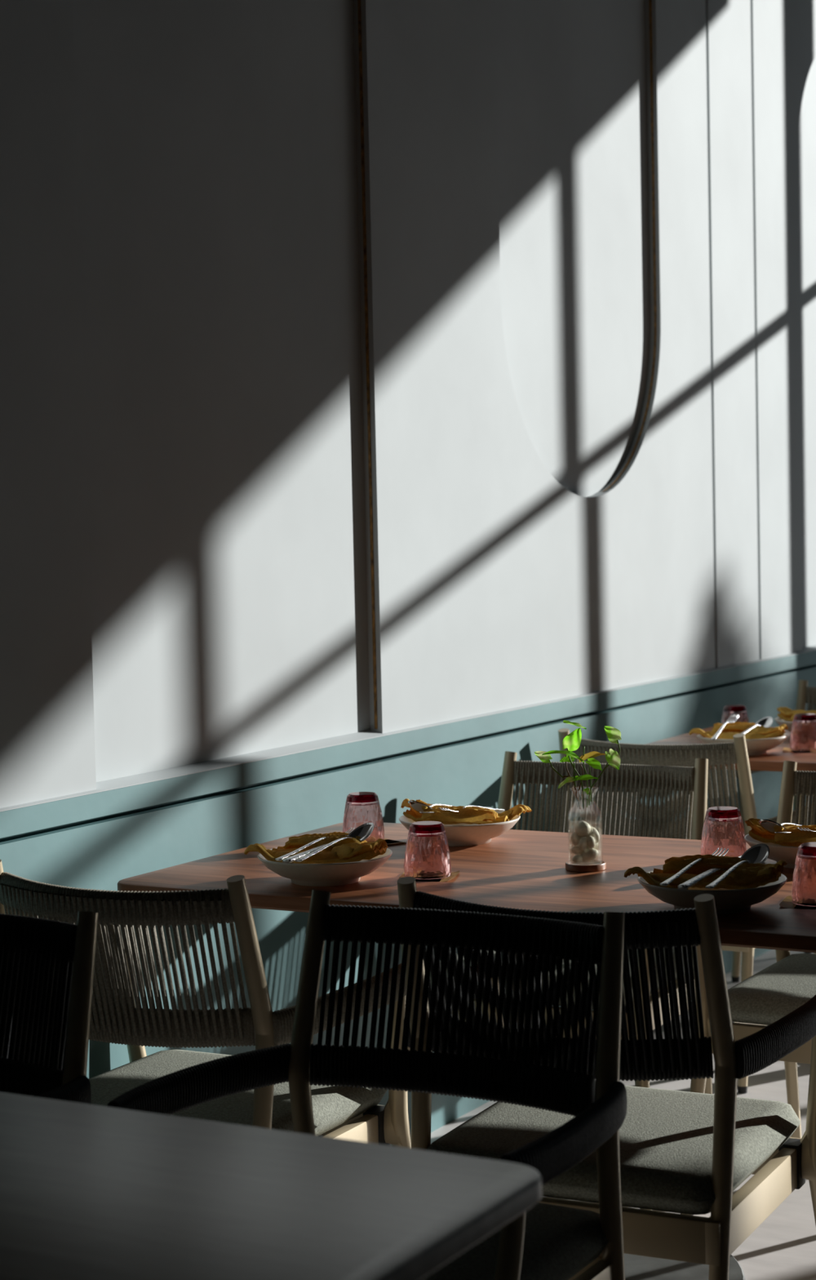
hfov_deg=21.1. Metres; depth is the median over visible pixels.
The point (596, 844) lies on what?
pebble
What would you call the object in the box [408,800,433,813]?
bowl
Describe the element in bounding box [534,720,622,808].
pothos cutting
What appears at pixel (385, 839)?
coaster
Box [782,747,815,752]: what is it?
coaster
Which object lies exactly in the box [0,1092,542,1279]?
dining table
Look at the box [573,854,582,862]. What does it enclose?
pebble
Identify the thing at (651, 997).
seat cushion
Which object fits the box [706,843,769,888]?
spoon
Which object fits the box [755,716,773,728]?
bowl
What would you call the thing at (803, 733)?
tumbler
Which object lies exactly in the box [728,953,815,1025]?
seat cushion
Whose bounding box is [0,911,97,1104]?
dining chair
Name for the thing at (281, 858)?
fork
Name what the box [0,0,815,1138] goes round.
wall
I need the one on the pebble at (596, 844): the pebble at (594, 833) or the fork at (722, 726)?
the pebble at (594, 833)
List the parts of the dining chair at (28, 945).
rail, rail, arm, leg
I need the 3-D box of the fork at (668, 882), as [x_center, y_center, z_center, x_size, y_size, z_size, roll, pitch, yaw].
[0.436,0.344,3.330,0.023,0.030,0.197,1,4,34]
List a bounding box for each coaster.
[384,838,406,844]
[399,871,459,881]
[565,859,606,872]
[779,895,815,909]
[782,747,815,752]
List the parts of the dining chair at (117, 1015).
leg, rail, leg, rail, leg, arm, seat frame, leg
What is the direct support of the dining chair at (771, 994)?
on the floor
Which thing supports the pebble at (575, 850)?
on the pebble at (578, 858)
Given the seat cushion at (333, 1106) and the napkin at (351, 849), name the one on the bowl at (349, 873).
the napkin at (351, 849)
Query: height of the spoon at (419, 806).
0.040 m
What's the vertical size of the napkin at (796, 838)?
0.050 m
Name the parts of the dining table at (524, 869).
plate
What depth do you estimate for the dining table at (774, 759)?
5.33 m
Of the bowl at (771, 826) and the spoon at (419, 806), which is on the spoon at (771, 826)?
the bowl at (771, 826)
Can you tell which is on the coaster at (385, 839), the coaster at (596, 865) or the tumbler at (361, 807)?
the tumbler at (361, 807)
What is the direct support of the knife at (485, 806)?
on the plate at (457, 834)
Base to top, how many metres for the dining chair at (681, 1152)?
0.836 m
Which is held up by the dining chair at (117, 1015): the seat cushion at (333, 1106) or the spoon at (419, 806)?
the seat cushion at (333, 1106)
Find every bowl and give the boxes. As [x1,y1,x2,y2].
[257,848,392,886]
[347,822,374,842]
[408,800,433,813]
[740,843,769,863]
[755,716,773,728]
[759,819,786,834]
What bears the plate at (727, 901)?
on the dining table at (524, 869)
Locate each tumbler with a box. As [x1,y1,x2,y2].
[342,791,384,841]
[404,821,451,879]
[701,806,746,857]
[721,704,749,724]
[790,713,815,751]
[791,841,815,906]
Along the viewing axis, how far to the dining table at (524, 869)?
3.64 m
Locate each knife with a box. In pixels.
[282,843,333,862]
[419,806,491,813]
[677,855,742,888]
[775,831,794,833]
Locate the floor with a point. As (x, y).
(783, 1246)
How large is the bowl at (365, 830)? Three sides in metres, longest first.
0.062 x 0.043 x 0.027 m
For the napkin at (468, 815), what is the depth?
4.00 m
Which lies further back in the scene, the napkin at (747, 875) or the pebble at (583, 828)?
the pebble at (583, 828)
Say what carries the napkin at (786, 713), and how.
on the plate at (780, 722)
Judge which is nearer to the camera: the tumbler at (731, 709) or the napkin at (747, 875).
the napkin at (747, 875)
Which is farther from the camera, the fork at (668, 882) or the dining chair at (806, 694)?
the dining chair at (806, 694)
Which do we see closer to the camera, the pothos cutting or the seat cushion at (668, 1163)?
the seat cushion at (668, 1163)
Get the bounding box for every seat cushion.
[88,1048,387,1135]
[421,1202,608,1279]
[426,1085,800,1214]
[430,946,693,1009]
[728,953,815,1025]
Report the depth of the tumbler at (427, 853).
3.63 m
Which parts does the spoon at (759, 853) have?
handle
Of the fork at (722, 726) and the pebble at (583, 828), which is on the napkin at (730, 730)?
the fork at (722, 726)
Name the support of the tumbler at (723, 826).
on the coaster
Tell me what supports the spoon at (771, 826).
on the napkin at (796, 838)
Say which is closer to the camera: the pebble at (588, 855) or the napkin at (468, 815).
the pebble at (588, 855)
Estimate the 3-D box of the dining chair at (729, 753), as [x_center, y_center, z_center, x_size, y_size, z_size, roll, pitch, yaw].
[0.679,0.620,5.367,0.592,0.836,0.537,0,4,29]
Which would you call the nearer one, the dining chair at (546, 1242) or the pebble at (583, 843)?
the dining chair at (546, 1242)
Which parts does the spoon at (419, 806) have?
handle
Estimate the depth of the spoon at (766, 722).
5.44 m
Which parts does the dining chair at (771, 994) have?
leg, seat frame, leg, rail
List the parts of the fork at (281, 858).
handle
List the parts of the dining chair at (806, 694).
leg, arm, leg, rail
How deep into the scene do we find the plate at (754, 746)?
5.34 m
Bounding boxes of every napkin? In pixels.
[244,831,387,863]
[400,798,532,824]
[624,854,787,889]
[689,721,788,739]
[745,817,815,846]
[777,706,815,721]
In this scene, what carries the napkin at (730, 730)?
on the plate at (754, 746)
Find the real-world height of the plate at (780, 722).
0.046 m
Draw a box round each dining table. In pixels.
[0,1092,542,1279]
[117,822,815,1279]
[646,726,815,771]
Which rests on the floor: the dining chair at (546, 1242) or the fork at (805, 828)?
the dining chair at (546, 1242)
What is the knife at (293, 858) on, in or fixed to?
on the bowl at (349, 873)
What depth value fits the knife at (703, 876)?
3.27 m
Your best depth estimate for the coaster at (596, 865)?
3.69 m
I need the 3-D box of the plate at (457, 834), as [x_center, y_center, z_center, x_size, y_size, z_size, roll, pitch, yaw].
[0.096,0.350,4.053,0.225,0.046,0.225,0,4,29]
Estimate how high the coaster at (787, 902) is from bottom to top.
0.004 m
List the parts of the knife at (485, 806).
blade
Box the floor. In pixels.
[431,949,815,1279]
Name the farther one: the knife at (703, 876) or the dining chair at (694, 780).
the dining chair at (694, 780)
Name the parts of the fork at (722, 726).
handle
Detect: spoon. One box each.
[295,822,374,862]
[408,800,455,813]
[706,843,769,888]
[741,716,773,734]
[759,819,801,834]
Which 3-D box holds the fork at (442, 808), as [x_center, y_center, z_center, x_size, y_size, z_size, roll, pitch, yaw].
[0.120,0.312,4.038,0.023,0.030,0.197,1,4,35]
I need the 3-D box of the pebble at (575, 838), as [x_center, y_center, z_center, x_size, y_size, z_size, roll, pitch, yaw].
[0.284,0.337,3.709,0.017,0.024,0.020,-1,3,0]
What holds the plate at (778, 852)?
on the dining table at (524, 869)
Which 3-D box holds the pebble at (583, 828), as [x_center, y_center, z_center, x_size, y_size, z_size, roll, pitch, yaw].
[0.295,0.319,3.702,0.027,0.026,0.026,-1,3,0]
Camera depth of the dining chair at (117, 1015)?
3.26 m
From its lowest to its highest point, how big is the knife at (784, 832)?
0.023 m
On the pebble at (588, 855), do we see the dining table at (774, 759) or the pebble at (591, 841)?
the pebble at (591, 841)
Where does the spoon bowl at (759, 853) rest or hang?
on the spoon at (759, 853)
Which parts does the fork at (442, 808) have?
handle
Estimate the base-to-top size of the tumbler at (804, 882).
0.088 m
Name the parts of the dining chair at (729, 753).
leg, arm, rail, rail, seat frame, leg, arm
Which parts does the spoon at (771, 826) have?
handle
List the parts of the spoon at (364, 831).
handle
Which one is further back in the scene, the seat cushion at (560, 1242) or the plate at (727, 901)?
the plate at (727, 901)
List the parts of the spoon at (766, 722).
handle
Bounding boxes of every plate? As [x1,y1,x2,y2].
[399,810,520,846]
[637,871,787,914]
[697,733,789,755]
[743,833,799,868]
[774,716,793,732]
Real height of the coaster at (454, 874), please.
0.004 m
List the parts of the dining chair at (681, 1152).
leg, arm, leg, rail, rail, seat frame, leg, arm, leg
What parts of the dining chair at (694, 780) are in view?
leg, leg, seat frame, rail, leg, leg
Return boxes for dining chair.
[0,859,411,1148]
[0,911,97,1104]
[106,889,627,1279]
[391,751,712,1210]
[397,876,815,1279]
[558,728,815,1093]
[683,760,815,1215]
[731,680,815,982]
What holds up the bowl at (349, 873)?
on the dining table at (524, 869)
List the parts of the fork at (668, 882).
handle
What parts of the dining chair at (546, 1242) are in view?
arm, leg, rail, rail, leg, arm, seat frame, leg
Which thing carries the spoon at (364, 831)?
on the napkin at (351, 849)
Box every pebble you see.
[571,831,581,845]
[571,845,582,854]
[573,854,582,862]
[575,821,591,836]
[578,836,587,850]
[581,848,598,862]
[586,826,599,843]
[586,842,598,848]
[587,835,595,848]
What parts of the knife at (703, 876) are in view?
handle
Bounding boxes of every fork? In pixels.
[275,827,355,861]
[439,805,505,812]
[659,847,728,885]
[711,714,739,740]
[797,826,815,831]

